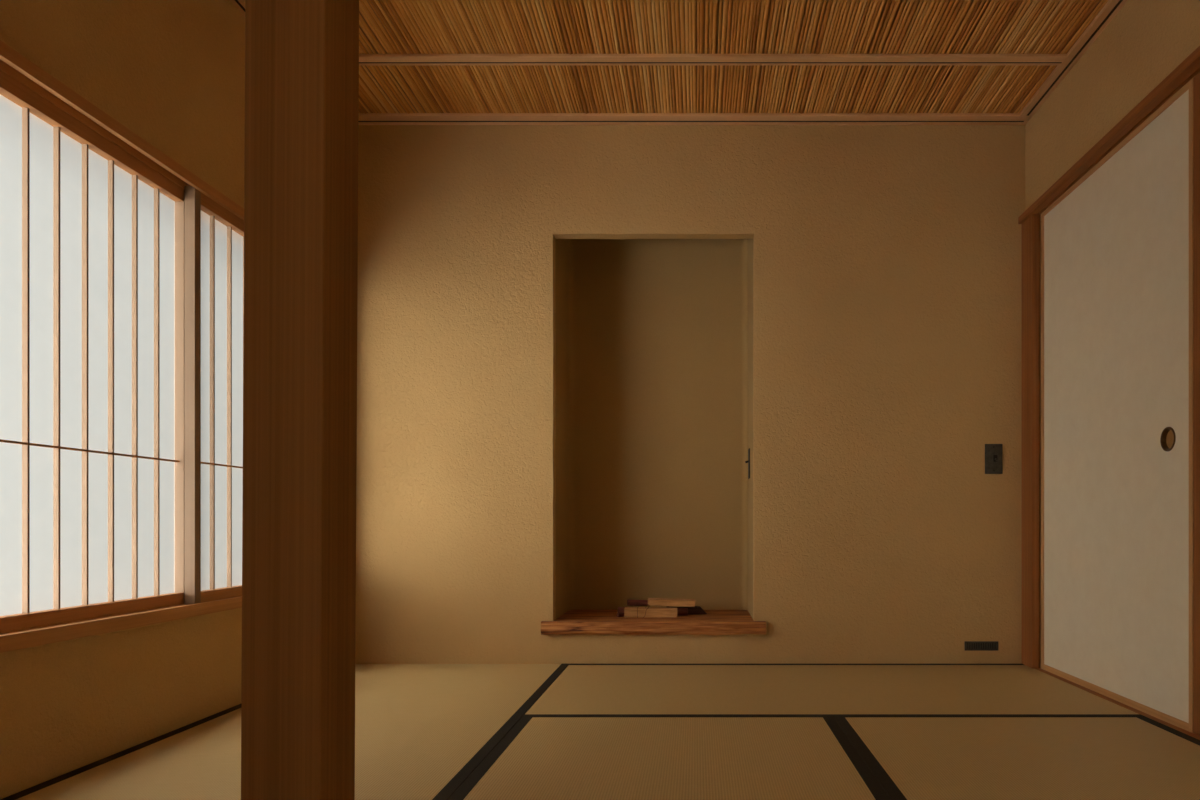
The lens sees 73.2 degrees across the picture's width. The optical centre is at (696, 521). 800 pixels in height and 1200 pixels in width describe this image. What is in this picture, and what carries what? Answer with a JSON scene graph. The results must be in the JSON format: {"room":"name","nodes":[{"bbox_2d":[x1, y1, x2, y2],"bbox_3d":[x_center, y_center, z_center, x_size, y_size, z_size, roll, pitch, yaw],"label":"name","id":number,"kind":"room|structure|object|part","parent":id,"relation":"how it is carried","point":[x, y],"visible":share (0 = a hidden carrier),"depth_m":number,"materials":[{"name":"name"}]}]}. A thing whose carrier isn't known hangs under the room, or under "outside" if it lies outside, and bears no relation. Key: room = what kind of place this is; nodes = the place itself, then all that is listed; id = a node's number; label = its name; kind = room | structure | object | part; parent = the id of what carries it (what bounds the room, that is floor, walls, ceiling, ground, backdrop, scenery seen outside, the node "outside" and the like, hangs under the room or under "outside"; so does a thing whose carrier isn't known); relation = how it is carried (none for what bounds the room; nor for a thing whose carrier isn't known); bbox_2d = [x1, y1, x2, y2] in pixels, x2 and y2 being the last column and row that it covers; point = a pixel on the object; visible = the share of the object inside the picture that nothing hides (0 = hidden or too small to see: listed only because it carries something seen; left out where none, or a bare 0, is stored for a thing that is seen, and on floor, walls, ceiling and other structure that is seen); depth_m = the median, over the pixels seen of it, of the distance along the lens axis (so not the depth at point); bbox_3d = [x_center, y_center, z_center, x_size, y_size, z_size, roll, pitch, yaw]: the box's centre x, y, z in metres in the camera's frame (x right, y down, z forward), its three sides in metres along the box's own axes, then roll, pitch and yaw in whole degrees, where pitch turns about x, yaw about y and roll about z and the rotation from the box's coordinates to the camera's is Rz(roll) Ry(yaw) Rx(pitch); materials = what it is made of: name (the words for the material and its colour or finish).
{"room":"traditional dwelling","nodes":[
{"label":"traditional dwelling","id":0,"kind":"room"},
{"bbox_2d":[0,0,244,798],"bbox_3d":[-1.506,-0.544,0.950,0.120,2.359,4.800,0,0,0],"label":"wall","id":1,"kind":"structure","parent":0,"point":[171,72],"depth_m":2.06,"materials":[{"name":"paint"}]},
{"bbox_2d":[0,70,184,632],"bbox_3d":[-1.481,-0.362,1.843,0.030,1.194,0.941,0,0,0],"label":"window","id":2,"kind":"structure","parent":1,"relation":"in","point":[92,236],"depth_m":1.94,"materials":[{"name":"paper"}]},
{"bbox_3d":[-1.481,-0.938,1.843,0.030,0.043,0.888,0,0,0],"label":"rail","id":3,"kind":"part","parent":2,"relation":"part of","materials":[{"name":"brown wood"}]},
{"bbox_3d":[-1.481,0.218,1.843,0.030,0.033,0.888,0,0,0],"label":"rail","id":4,"kind":"part","parent":2,"relation":"part of","materials":[{"name":"brown wood"}]},
{"bbox_2d":[0,596,241,652],"bbox_3d":[-1.492,0.250,0.975,0.148,0.034,4.550,0,0,0],"label":"trim","id":5,"kind":"structure","parent":1,"relation":"attached to","point":[48,634],"depth_m":1.93,"materials":[{"name":"brown wood"}]},
{"bbox_2d":[0,40,243,219],"bbox_3d":[-1.492,-0.966,0.975,0.148,0.030,4.550,0,0,0],"label":"trim","id":6,"kind":"structure","parent":1,"relation":"attached to","point":[15,65],"depth_m":1.92,"materials":[{"name":"brown wood"}]},
{"bbox_2d":[185,186,243,603],"bbox_3d":[-1.446,-0.362,2.702,0.030,1.194,0.844,0,0,0],"label":"window","id":7,"kind":"structure","parent":1,"relation":"in","point":[214,235],"depth_m":2.39,"materials":[{"name":"paper"}]},
{"bbox_3d":[-1.446,0.218,2.702,0.030,0.033,0.791,0,0,0],"label":"rail","id":8,"kind":"part","parent":7,"relation":"part of","materials":[{"name":"brown wood"}]},
{"bbox_3d":[-1.446,-0.938,2.702,0.030,0.043,0.791,0,0,0],"label":"rail","id":9,"kind":"part","parent":7,"relation":"part of","materials":[{"name":"brown wood"}]},
{"bbox_2d":[229,0,244,16],"bbox_3d":[-1.420,-1.620,0.964,0.052,0.017,4.528,0,0,0],"label":"trim","id":10,"kind":"structure","parent":1,"relation":"attached to","point":[239,4],"depth_m":2.50,"materials":[{"name":"brown wood"}]},
{"bbox_2d":[555,239,575,618],"bbox_3d":[-0.630,-0.525,3.547,0.150,2.200,0.485,0,0,0],"label":"wall","id":11,"kind":"structure","parent":0,"point":[565,249],"depth_m":3.56,"materials":[{"name":"paint"}]},
{"bbox_2d":[576,239,740,609],"bbox_3d":[-0.176,-0.525,3.730,1.057,2.200,0.120,0,0,0],"label":"wall","id":12,"kind":"structure","parent":0,"point":[658,321],"depth_m":3.67,"materials":[{"name":"paint"}]},
{"bbox_2d":[355,125,1024,663],"bbox_3d":[-0.057,-0.544,3.280,3.179,2.359,0.060,0,0,0],"label":"wall","id":13,"kind":"structure","parent":0,"point":[887,259],"depth_m":3.25,"materials":[{"name":"paint"}]},
{"bbox_2d":[358,113,1031,124],"bbox_3d":[-0.057,-1.620,3.213,2.799,0.016,0.074,0,0,0],"label":"trim","id":14,"kind":"structure","parent":13,"relation":"attached to","point":[368,118],"depth_m":3.20,"materials":[{"name":"brown wood"}]},
{"bbox_2d":[964,641,997,650],"bbox_3d":[1.155,0.503,3.248,0.136,0.037,0.006,0,0,0],"label":"air vent","id":15,"kind":"object","parent":13,"relation":"in","point":[968,645],"visible":1,"depth_m":3.25,"materials":[{"name":"metal"}]},
{"bbox_2d":[985,444,1002,473],"bbox_3d":[1.204,-0.256,3.241,0.071,0.122,0.020,0,0,0],"label":"wall switch","id":16,"kind":"object","parent":13,"relation":"attached to","point":[993,452],"visible":1,"depth_m":3.25,"materials":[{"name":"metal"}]},
{"bbox_2d":[359,0,1108,113],"bbox_3d":[-0.057,-1.672,1.200,3.019,0.104,5.300,0,0,0],"label":"ceiling","id":17,"kind":"structure","parent":0,"point":[570,27],"depth_m":2.73,"materials":[{"name":"brown wood"}]},
{"bbox_2d":[359,54,1066,65],"bbox_3d":[-0.057,-1.620,2.800,2.679,0.016,0.053,0,0,0],"label":"trim","id":18,"kind":"structure","parent":17,"relation":"attached to","point":[364,59],"depth_m":2.78,"materials":[{"name":"brown wood"}]},
{"bbox_2d":[741,239,752,618],"bbox_3d":[0.277,-0.525,3.547,0.150,2.200,0.485,0,0,0],"label":"wall","id":19,"kind":"structure","parent":0,"point":[746,244],"depth_m":3.66,"materials":[{"name":"paint"}]},
{"bbox_2d":[745,448,749,478],"bbox_3d":[0.223,-0.257,3.535,0.021,0.130,0.072,0,0,0],"label":"wall switch","id":20,"kind":"object","parent":19,"relation":"attached to","point":[748,461],"visible":1,"depth_m":3.53,"materials":[{"name":"black metal"}]},
{"bbox_3d":[0.230,-0.257,3.535,0.005,0.130,0.072,0,0,0],"label":"plate","id":21,"kind":"part","parent":20,"relation":"part of","materials":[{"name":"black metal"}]},
{"bbox_2d":[1025,0,1199,210],"bbox_3d":[1.403,-0.544,0.950,0.140,2.359,4.800,0,0,0],"label":"wall","id":22,"kind":"structure","parent":0,"point":[1145,41],"depth_m":2.60,"materials":[{"name":"paint"}]},
{"bbox_2d":[1022,214,1040,668],"bbox_3d":[1.364,-0.318,3.197,0.092,1.787,0.106,0,0,0],"label":"trim","id":23,"kind":"structure","parent":22,"relation":"attached to","point":[1031,239],"depth_m":3.16,"materials":[{"name":"brown wood"}]},
{"bbox_2d":[1020,0,1127,121],"bbox_3d":[1.307,-1.620,0.964,0.052,0.017,4.528,0,0,0],"label":"trim","id":24,"kind":"structure","parent":22,"relation":"attached to","point":[1111,8],"depth_m":2.75,"materials":[{"name":"brown wood"}]},
{"bbox_2d":[1018,46,1199,223],"bbox_3d":[1.357,-1.224,0.975,0.105,0.027,4.550,0,0,0],"label":"trim","id":25,"kind":"structure","parent":22,"relation":"attached to","point":[1189,68],"depth_m":2.48,"materials":[{"name":"brown wood"}]},
{"bbox_2d":[1040,76,1194,732],"bbox_3d":[1.363,-0.321,2.670,0.024,1.795,0.973,0,0,0],"label":"door","id":26,"kind":"structure","parent":22,"relation":"in","point":[1116,280],"depth_m":2.53,"materials":[{"name":"paper"}]},
{"bbox_3d":[1.363,-1.205,2.670,0.024,0.026,0.942,0,0,0],"label":"rail","id":27,"kind":"part","parent":26,"relation":"part of","materials":[{"name":"brown wood"}]},
{"bbox_3d":[1.363,0.566,2.670,0.024,0.023,0.942,0,0,0],"label":"rail","id":28,"kind":"part","parent":26,"relation":"part of","materials":[{"name":"brown wood"}]},
{"bbox_3d":[1.357,-0.238,2.298,0.014,0.071,0.071,0,0,0],"label":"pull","id":29,"kind":"part","parent":26,"relation":"part of","materials":[{"name":"brown metal"}]},
{"bbox_3d":[1.365,-0.238,2.298,0.001,0.055,0.055,0,0,0],"label":"dish","id":30,"kind":"part","parent":26,"relation":"part of","materials":[{"name":"brown metal"}]},
{"bbox_2d":[1035,668,1199,739],"bbox_3d":[1.369,0.603,0.975,0.083,0.056,4.550,0,0,0],"label":"trim","id":31,"kind":"structure","parent":22,"relation":"attached to","point":[1194,735],"depth_m":2.51,"materials":[{"name":"brown wood"}]},
{"bbox_2d":[1193,72,1199,734],"bbox_3d":[1.381,-0.318,2.120,0.058,1.786,0.121,0,0,0],"label":"trim","id":32,"kind":"structure","parent":22,"relation":"attached to","point":[1196,80],"depth_m":2.16,"materials":[{"name":"brown wood"}]},
{"bbox_3d":[-0.056,0.663,1.200,3.379,0.064,5.300,0,0,0],"label":"floor","id":33,"kind":"structure","parent":0,"visible":0},
{"bbox_2d":[0,664,568,799],"bbox_3d":[-0.982,0.603,2.325,0.928,0.055,1.849,0,0,0],"label":"mat","id":34,"kind":"object","parent":33,"relation":"on","point":[421,730],"visible":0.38,"depth_m":2.06,"materials":[{"name":"wicker"}]},
{"bbox_2d":[448,717,890,799],"bbox_3d":[-0.057,0.603,1.440,0.919,0.055,1.839,0,0,0],"label":"mat","id":35,"kind":"object","parent":33,"relation":"on","point":[539,758],"visible":1,"depth_m":1.92,"materials":[{"name":"wicker"}]},
{"bbox_2d":[522,664,1144,716],"bbox_3d":[0.405,0.603,2.805,1.843,0.055,0.889,0,0,0],"label":"mat","id":36,"kind":"object","parent":33,"relation":"on","point":[581,690],"visible":0.73,"depth_m":2.72,"materials":[{"name":"wicker"}]},
{"bbox_2d":[834,717,1199,799],"bbox_3d":[0.865,0.603,1.440,0.923,0.055,1.839,0,0,0],"label":"mat","id":37,"kind":"object","parent":33,"relation":"on","point":[911,758],"visible":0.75,"depth_m":1.97,"materials":[{"name":"wicker"}]},
{"bbox_3d":[-0.059,0.603,0.050,2.773,0.055,2.698,0,0,0],"label":"planks","id":38,"kind":"object","parent":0,"visible":0},
{"bbox_2d":[241,0,358,799],"bbox_3d":[-0.614,-0.523,1.250,0.121,2.197,0.120,0,0,0],"label":"wooden post","id":39,"kind":"object","parent":38,"relation":"on","point":[302,56],"visible":1,"depth_m":1.19,"materials":[{"name":"brown wood"}]},
{"bbox_3d":[-0.177,0.524,3.547,1.057,0.142,0.485,0,0,0],"label":"wall","id":40,"kind":"structure","parent":0,"visible":0},
{"bbox_2d":[541,610,765,634],"bbox_3d":[-0.175,0.429,3.442,0.907,0.056,0.453,0,0,0],"label":"board","id":41,"kind":"object","parent":40,"relation":"on","point":[572,622],"visible":0.99,"depth_m":3.22,"materials":[{"name":"brown wood"}]},
{"bbox_2d":[624,604,676,617],"bbox_3d":[-0.194,0.375,3.382,0.222,0.057,0.062,0,0,-2],"label":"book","id":42,"kind":"object","parent":41,"relation":"on","point":[629,612],"visible":1,"depth_m":3.36,"materials":[{"name":"brown paper"}]},
{"bbox_2d":[618,607,687,615],"bbox_3d":[-0.189,0.384,3.437,0.300,0.035,0.036,0,0,4],"label":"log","id":43,"kind":"object","parent":41,"relation":"on","point":[680,611],"visible":0.28,"depth_m":3.42,"materials":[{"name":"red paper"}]},
{"bbox_2d":[627,599,647,605],"bbox_3d":[-0.238,0.350,3.475,0.130,0.028,0.028,1,0,-10],"label":"log","id":44,"kind":"object","parent":43,"relation":"on","point":[630,602],"visible":0.66,"depth_m":3.46,"materials":[{"name":"wood"}]},
{"bbox_2d":[648,598,694,606],"bbox_3d":[-0.109,0.344,3.425,0.200,0.034,0.044,0,0,3],"label":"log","id":45,"kind":"object","parent":43,"relation":"on","point":[664,602],"visible":1,"depth_m":3.40,"materials":[{"name":"beige wood"}]},
{"bbox_2d":[666,606,706,613],"bbox_3d":[-0.046,0.381,3.496,0.178,0.041,0.050,0,0,-4],"label":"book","id":46,"kind":"object","parent":41,"relation":"on","point":[697,609],"visible":0.37,"depth_m":3.48,"materials":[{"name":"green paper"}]}
]}

